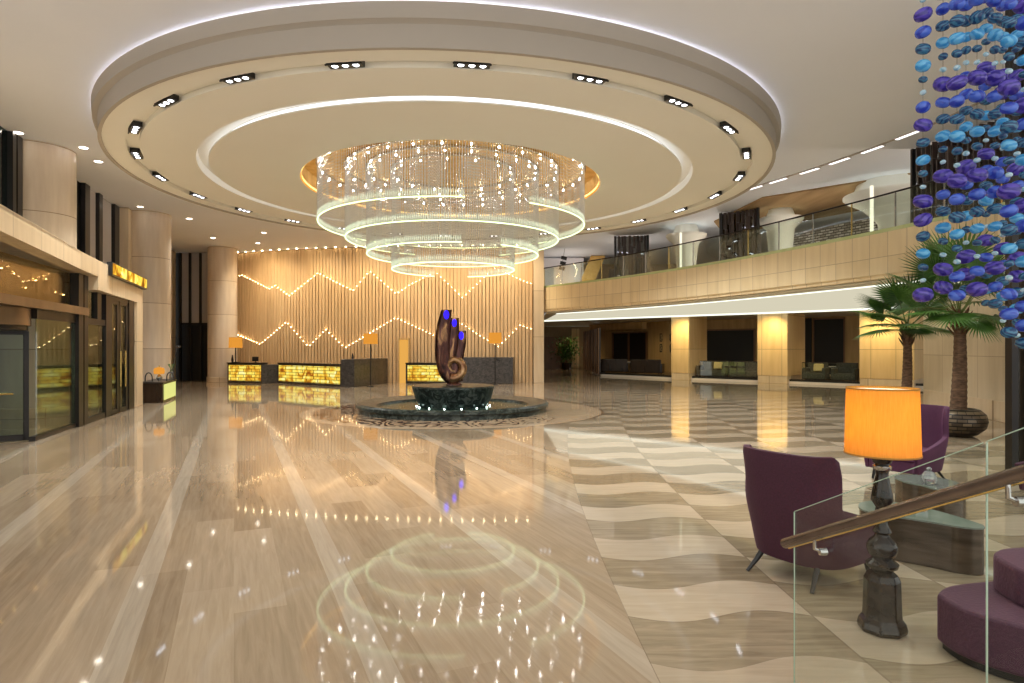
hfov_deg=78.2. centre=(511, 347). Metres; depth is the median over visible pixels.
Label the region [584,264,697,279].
wall
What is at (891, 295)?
fan palm
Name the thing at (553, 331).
wall
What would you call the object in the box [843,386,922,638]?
floor lamp
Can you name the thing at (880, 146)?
ceiling light
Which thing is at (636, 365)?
lounge sofa
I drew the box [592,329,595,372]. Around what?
panel
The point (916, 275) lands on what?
floor
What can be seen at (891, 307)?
trim
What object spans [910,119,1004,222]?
screen
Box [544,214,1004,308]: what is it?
wall
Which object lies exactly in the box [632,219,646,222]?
recessed light
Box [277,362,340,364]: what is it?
countertop
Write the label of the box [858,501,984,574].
coffee table
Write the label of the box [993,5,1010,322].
string
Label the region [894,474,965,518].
coffee table
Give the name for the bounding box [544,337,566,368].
door
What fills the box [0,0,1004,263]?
ceiling
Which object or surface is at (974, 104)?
trim
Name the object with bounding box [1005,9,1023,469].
wall
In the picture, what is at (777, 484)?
chair
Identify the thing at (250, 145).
ceiling
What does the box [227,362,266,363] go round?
countertop
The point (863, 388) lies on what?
diffuser
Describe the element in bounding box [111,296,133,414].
door
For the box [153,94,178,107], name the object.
recessed light
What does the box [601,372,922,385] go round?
trim
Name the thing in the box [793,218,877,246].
wall
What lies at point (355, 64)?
recessed light
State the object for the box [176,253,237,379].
wall
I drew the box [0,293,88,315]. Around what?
trim
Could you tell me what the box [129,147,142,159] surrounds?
recessed light
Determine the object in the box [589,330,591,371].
panel
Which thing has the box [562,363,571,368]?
pot
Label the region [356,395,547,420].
basin
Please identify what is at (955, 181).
string
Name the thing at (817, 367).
cushion
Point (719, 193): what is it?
recessed light
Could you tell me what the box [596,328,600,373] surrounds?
panel
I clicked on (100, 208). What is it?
blind
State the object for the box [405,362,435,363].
countertop
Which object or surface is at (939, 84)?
string
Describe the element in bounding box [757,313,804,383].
stone pillar
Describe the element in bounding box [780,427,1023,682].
balustrade
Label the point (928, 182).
glass balustrade
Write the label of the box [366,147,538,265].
strands
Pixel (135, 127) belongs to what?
recessed light
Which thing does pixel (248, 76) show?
recessed light
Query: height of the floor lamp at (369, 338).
2.720 m
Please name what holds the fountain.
on the floor at (213, 532)
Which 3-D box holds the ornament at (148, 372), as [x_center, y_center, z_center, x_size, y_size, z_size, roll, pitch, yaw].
[-13.350,1.078,23.150,0.304,0.342,0.044,0,0,0]
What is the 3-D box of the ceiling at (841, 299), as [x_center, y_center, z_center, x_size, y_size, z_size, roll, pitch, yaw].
[15.700,-1.998,36.000,47.364,0.085,60.573,0,0,-24]
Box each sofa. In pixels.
[601,359,629,372]
[630,359,664,373]
[696,362,729,376]
[728,361,756,377]
[802,362,829,379]
[831,364,858,380]
[937,548,1023,682]
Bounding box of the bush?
[545,333,582,368]
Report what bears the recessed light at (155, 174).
in the ceiling at (250, 145)
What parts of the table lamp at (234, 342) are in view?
lamp shade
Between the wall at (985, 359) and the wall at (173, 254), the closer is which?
the wall at (985, 359)
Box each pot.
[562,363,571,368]
[949,408,988,436]
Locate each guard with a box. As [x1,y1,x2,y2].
[703,361,757,377]
[802,362,858,381]
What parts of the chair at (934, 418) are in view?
seat frame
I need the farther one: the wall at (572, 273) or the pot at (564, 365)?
the pot at (564, 365)
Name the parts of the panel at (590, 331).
panel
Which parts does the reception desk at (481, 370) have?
onyx panel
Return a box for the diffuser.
[863,388,908,389]
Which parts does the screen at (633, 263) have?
post, post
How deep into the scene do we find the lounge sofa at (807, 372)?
34.42 m
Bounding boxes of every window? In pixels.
[0,258,67,303]
[6,131,118,264]
[179,253,206,379]
[612,331,647,360]
[707,328,754,365]
[805,318,811,366]
[813,317,844,373]
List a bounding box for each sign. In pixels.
[107,262,146,289]
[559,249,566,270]
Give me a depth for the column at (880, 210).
21.52 m
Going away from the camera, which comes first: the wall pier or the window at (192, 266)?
the wall pier
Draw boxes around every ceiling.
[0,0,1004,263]
[91,0,780,239]
[544,276,961,326]
[714,173,909,228]
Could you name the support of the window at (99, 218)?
in the wall at (2, 131)
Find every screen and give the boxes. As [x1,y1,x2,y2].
[614,235,649,276]
[719,208,760,260]
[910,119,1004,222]
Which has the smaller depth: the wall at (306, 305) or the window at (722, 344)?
the wall at (306, 305)
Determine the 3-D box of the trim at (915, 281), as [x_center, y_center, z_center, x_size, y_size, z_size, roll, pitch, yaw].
[9.253,-1.960,23.293,2.328,0.030,29.746,0,0,-22]
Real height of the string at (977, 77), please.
5.530 m
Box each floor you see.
[0,369,1023,682]
[544,275,917,313]
[607,372,859,380]
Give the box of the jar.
[921,467,936,484]
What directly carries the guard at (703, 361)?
on the trim at (709, 377)
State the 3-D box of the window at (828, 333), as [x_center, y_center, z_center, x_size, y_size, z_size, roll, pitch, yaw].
[20.128,-0.100,40.028,1.911,3.600,0.130,0,0,42]
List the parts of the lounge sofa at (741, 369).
armrest, seat, backrest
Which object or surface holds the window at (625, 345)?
in the wall at (654, 329)
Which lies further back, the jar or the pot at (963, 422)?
the pot at (963, 422)
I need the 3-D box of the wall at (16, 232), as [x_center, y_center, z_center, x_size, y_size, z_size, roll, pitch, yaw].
[-8.504,-2.085,10.260,0.493,0.430,13.559,0,0,-22]
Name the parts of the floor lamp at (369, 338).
lamp shade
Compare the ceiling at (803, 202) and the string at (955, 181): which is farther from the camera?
the ceiling at (803, 202)
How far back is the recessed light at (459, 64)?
11.35 m
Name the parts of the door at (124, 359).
frame, handle, frame, handle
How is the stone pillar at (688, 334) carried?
on the floor at (213, 532)
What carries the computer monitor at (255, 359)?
on the reception desk at (237, 372)
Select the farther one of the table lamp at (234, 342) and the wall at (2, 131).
the table lamp at (234, 342)
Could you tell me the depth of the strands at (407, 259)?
19.04 m
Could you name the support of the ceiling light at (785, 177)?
attached to the trim at (974, 104)
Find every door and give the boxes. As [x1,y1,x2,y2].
[0,306,30,441]
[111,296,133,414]
[398,338,409,382]
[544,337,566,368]
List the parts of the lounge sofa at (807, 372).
armrest, seat, backrest, armrest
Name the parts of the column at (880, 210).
lit post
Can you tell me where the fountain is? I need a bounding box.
[356,383,547,420]
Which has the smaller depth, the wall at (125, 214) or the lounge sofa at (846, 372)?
the wall at (125, 214)
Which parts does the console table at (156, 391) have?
onyx panel, onyx panel, onyx panel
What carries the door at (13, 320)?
on the floor at (213, 532)
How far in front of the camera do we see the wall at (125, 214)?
26.18 m
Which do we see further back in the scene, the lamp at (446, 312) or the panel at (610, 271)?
the panel at (610, 271)
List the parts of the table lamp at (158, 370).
lamp shade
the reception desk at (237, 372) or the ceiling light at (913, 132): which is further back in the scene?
the reception desk at (237, 372)
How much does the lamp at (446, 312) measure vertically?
0.280 m
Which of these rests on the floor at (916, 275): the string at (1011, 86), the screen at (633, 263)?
the screen at (633, 263)
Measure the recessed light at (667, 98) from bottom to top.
0.135 m
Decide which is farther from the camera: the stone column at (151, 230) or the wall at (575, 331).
the wall at (575, 331)
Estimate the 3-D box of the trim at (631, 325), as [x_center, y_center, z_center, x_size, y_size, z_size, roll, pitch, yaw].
[8.433,-1.685,51.009,0.400,0.530,7.304,0,0,-26]
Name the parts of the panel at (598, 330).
frame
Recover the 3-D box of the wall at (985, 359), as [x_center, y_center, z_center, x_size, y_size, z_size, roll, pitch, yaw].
[16.475,-0.250,17.350,7.050,3.400,16.300,0,0,0]
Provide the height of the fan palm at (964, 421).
4.861 m
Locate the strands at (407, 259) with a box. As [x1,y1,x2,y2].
[391,155,514,275]
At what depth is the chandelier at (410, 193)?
18.30 m
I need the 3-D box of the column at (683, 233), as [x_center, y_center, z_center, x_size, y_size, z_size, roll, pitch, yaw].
[8.350,-4.634,30.200,1.896,2.386,1.896,0,0,-19]
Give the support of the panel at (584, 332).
on the floor at (213, 532)
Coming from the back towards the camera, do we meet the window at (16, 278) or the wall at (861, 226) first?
the wall at (861, 226)
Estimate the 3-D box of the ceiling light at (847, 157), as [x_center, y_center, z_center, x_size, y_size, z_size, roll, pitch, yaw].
[10.180,-5.800,19.600,0.130,0.031,0.800,0,0,-20]
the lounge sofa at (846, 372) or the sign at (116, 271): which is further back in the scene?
the lounge sofa at (846, 372)
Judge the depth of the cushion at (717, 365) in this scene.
38.34 m
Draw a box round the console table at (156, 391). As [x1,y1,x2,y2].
[143,379,176,402]
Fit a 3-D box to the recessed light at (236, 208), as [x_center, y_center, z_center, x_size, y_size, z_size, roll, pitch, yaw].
[-9.975,-5.143,23.457,0.225,0.135,0.700,0,0,23]
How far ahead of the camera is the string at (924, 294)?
3.77 m
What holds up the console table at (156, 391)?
on the floor at (213, 532)
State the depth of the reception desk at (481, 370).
34.64 m
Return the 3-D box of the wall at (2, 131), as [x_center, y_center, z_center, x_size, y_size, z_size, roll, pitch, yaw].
[-14.598,-4.040,19.935,0.100,3.580,17.903,0,0,-17]
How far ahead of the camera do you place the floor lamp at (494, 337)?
33.56 m
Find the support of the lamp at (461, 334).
attached to the sculpture at (450, 343)
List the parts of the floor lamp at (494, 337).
lamp shade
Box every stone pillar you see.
[671,316,706,379]
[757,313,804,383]
[859,310,922,386]
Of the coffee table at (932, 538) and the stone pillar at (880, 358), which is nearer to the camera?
the coffee table at (932, 538)
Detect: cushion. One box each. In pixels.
[714,362,721,368]
[813,364,823,371]
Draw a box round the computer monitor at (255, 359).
[252,357,258,362]
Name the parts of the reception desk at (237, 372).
onyx panel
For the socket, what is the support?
attached to the floor lamp at (883, 423)
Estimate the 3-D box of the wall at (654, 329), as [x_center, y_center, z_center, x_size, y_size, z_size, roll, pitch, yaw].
[17.485,-0.085,42.507,2.794,3.770,31.784,0,0,-42]
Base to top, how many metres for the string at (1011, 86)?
5.777 m
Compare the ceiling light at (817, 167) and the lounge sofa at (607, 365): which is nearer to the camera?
the ceiling light at (817, 167)
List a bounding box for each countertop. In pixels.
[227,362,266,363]
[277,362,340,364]
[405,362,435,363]
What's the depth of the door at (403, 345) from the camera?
35.67 m
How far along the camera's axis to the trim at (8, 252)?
15.68 m
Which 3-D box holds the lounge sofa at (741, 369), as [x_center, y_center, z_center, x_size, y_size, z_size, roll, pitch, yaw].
[13.856,1.310,37.240,1.840,0.980,0.920,0,0,42]
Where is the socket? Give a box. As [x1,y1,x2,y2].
[872,459,892,464]
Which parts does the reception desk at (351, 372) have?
onyx panel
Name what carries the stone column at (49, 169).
on the floor at (213, 532)
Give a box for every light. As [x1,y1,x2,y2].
[128,121,142,133]
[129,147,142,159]
[152,171,168,181]
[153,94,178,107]
[189,191,205,198]
[219,72,254,83]
[235,207,251,212]
[284,219,299,222]
[301,168,598,215]
[324,61,364,68]
[453,61,491,68]
[572,73,608,83]
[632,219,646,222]
[664,95,692,107]
[672,207,687,212]
[708,191,721,198]
[720,121,738,133]
[733,171,744,181]
[742,148,750,159]
[769,177,787,183]
[798,167,820,173]
[827,157,851,164]
[860,145,885,153]
[893,131,918,139]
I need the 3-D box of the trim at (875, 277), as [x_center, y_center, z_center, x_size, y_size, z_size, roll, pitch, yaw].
[8.458,-2.110,22.979,2.436,0.119,29.337,0,0,-22]
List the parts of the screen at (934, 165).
post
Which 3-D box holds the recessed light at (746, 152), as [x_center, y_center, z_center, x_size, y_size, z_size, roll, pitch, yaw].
[6.235,-5.143,16.743,0.225,0.135,0.700,0,0,23]
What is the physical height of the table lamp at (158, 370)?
0.600 m
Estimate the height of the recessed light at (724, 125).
0.135 m
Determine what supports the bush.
on the floor at (213, 532)
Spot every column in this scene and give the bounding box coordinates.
[0,139,76,418]
[132,210,170,380]
[206,246,236,381]
[666,224,706,267]
[760,207,803,251]
[842,173,909,231]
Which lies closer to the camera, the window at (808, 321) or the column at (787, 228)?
the column at (787, 228)
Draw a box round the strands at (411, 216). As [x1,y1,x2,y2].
[345,140,558,251]
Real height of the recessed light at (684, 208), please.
0.135 m
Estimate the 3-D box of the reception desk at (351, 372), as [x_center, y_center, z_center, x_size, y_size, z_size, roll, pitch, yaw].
[-10.348,1.300,34.331,6.017,1.399,3.706,0,0,16]
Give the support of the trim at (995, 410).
attached to the wall at (985, 359)
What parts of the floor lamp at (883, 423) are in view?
shade trim, shade trim, lamp shade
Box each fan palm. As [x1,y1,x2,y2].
[850,272,970,386]
[883,223,1004,436]
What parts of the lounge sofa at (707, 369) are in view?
armrest, seat, backrest, armrest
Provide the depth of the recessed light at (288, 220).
25.41 m
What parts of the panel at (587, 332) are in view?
panel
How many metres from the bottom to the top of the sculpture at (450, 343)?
2.424 m
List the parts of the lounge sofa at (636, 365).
armrest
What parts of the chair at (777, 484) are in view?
leg, leg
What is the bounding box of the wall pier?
[533,247,543,382]
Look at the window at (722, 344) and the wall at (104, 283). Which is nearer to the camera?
the wall at (104, 283)
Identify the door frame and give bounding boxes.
[29,273,110,441]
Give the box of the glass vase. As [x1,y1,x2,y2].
[168,364,174,378]
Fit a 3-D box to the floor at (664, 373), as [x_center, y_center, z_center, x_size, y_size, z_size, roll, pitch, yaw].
[17.975,1.900,45.300,23.050,0.200,35.400,0,0,0]
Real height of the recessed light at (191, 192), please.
0.135 m
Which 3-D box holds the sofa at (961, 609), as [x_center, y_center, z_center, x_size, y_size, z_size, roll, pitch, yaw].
[3.534,1.699,3.981,1.431,0.598,0.962,0,0,0]
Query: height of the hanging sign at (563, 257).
1.321 m
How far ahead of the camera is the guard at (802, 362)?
33.08 m
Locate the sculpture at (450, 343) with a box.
[435,310,466,385]
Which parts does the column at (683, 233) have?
lit post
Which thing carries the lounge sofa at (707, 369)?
on the floor at (664, 373)
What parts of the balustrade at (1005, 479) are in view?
handrail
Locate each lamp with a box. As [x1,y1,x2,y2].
[153,365,164,380]
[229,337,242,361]
[363,333,377,386]
[444,310,448,318]
[459,332,463,339]
[489,332,501,384]
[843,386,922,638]
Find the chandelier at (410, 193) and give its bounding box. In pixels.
[316,140,585,276]
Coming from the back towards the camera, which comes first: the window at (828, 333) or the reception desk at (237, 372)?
the window at (828, 333)
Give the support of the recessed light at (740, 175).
in the ceiling at (250, 145)
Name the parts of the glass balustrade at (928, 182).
post, post, post, post, post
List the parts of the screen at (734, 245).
post, backing glass, post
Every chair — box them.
[743,444,874,593]
[864,404,949,478]
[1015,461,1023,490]
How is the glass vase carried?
on the console table at (156, 391)
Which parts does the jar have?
lid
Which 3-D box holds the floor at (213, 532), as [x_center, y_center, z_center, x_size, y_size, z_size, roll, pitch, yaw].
[0.000,2.050,31.500,60.000,0.100,65.000,0,0,0]
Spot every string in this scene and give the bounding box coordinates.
[912,0,933,301]
[932,2,953,293]
[946,0,967,300]
[955,0,976,294]
[966,0,988,296]
[976,0,995,305]
[984,0,1005,308]
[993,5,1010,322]
[996,0,1021,337]
[1006,14,1023,337]
[1012,0,1023,348]
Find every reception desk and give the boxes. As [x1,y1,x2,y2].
[227,362,277,382]
[277,358,387,386]
[405,357,513,383]
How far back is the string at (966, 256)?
3.97 m
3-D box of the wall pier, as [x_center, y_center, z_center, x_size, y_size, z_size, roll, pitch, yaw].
[1.510,-1.913,36.525,0.580,7.825,1.950,0,0,0]
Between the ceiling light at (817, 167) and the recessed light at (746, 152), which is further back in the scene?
the ceiling light at (817, 167)
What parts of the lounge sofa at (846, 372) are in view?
armrest, seat, backrest, armrest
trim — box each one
[0,205,107,270]
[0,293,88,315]
[544,202,1004,287]
[544,258,1004,311]
[544,307,896,321]
[556,281,915,313]
[589,322,646,330]
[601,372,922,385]
[755,102,979,186]
[923,389,1004,422]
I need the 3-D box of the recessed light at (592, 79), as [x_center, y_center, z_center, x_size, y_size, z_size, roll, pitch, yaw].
[1.487,-5.143,11.995,0.700,0.135,0.225,0,0,-22]
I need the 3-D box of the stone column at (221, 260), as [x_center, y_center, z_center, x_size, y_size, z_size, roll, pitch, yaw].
[-17.000,-1.913,37.000,1.700,7.825,1.700,0,0,0]
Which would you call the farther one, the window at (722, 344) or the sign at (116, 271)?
the window at (722, 344)
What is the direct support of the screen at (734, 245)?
on the floor at (916, 275)
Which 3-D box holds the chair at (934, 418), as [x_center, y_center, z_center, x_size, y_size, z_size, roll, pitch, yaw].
[6.028,1.449,9.604,1.060,1.118,0.940,0,0,-32]
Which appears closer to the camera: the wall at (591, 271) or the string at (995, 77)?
the string at (995, 77)
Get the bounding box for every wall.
[0,127,79,249]
[0,204,97,276]
[88,260,142,406]
[119,207,131,270]
[171,250,175,378]
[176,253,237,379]
[237,246,532,382]
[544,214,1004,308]
[544,258,583,285]
[544,327,588,368]
[572,328,578,368]
[580,256,604,281]
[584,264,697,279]
[601,316,858,375]
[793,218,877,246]
[923,283,1004,401]
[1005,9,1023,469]
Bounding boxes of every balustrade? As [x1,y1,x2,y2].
[544,162,1002,285]
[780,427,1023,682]
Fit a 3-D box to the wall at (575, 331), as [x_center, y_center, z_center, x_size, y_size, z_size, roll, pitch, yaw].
[6.000,0.100,59.700,0.700,3.800,0.200,0,0,0]
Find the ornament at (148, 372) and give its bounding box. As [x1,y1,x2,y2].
[144,372,152,381]
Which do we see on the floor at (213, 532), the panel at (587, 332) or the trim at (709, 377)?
the panel at (587, 332)
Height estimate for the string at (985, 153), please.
5.560 m
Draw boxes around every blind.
[90,189,110,263]
[182,253,206,322]
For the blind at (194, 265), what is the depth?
38.72 m
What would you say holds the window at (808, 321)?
in the wall at (654, 329)
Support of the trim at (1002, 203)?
attached to the wall at (875, 254)
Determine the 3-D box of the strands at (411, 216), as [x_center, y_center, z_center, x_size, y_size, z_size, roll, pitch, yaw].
[-1.870,-4.500,20.100,6.712,2.200,6.712,0,0,0]
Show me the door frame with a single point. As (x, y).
(100, 303)
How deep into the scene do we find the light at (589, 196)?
22.47 m
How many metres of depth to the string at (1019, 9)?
3.54 m
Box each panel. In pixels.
[583,331,585,368]
[586,331,588,370]
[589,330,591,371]
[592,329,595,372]
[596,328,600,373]
[608,269,613,277]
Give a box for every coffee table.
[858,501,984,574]
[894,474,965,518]

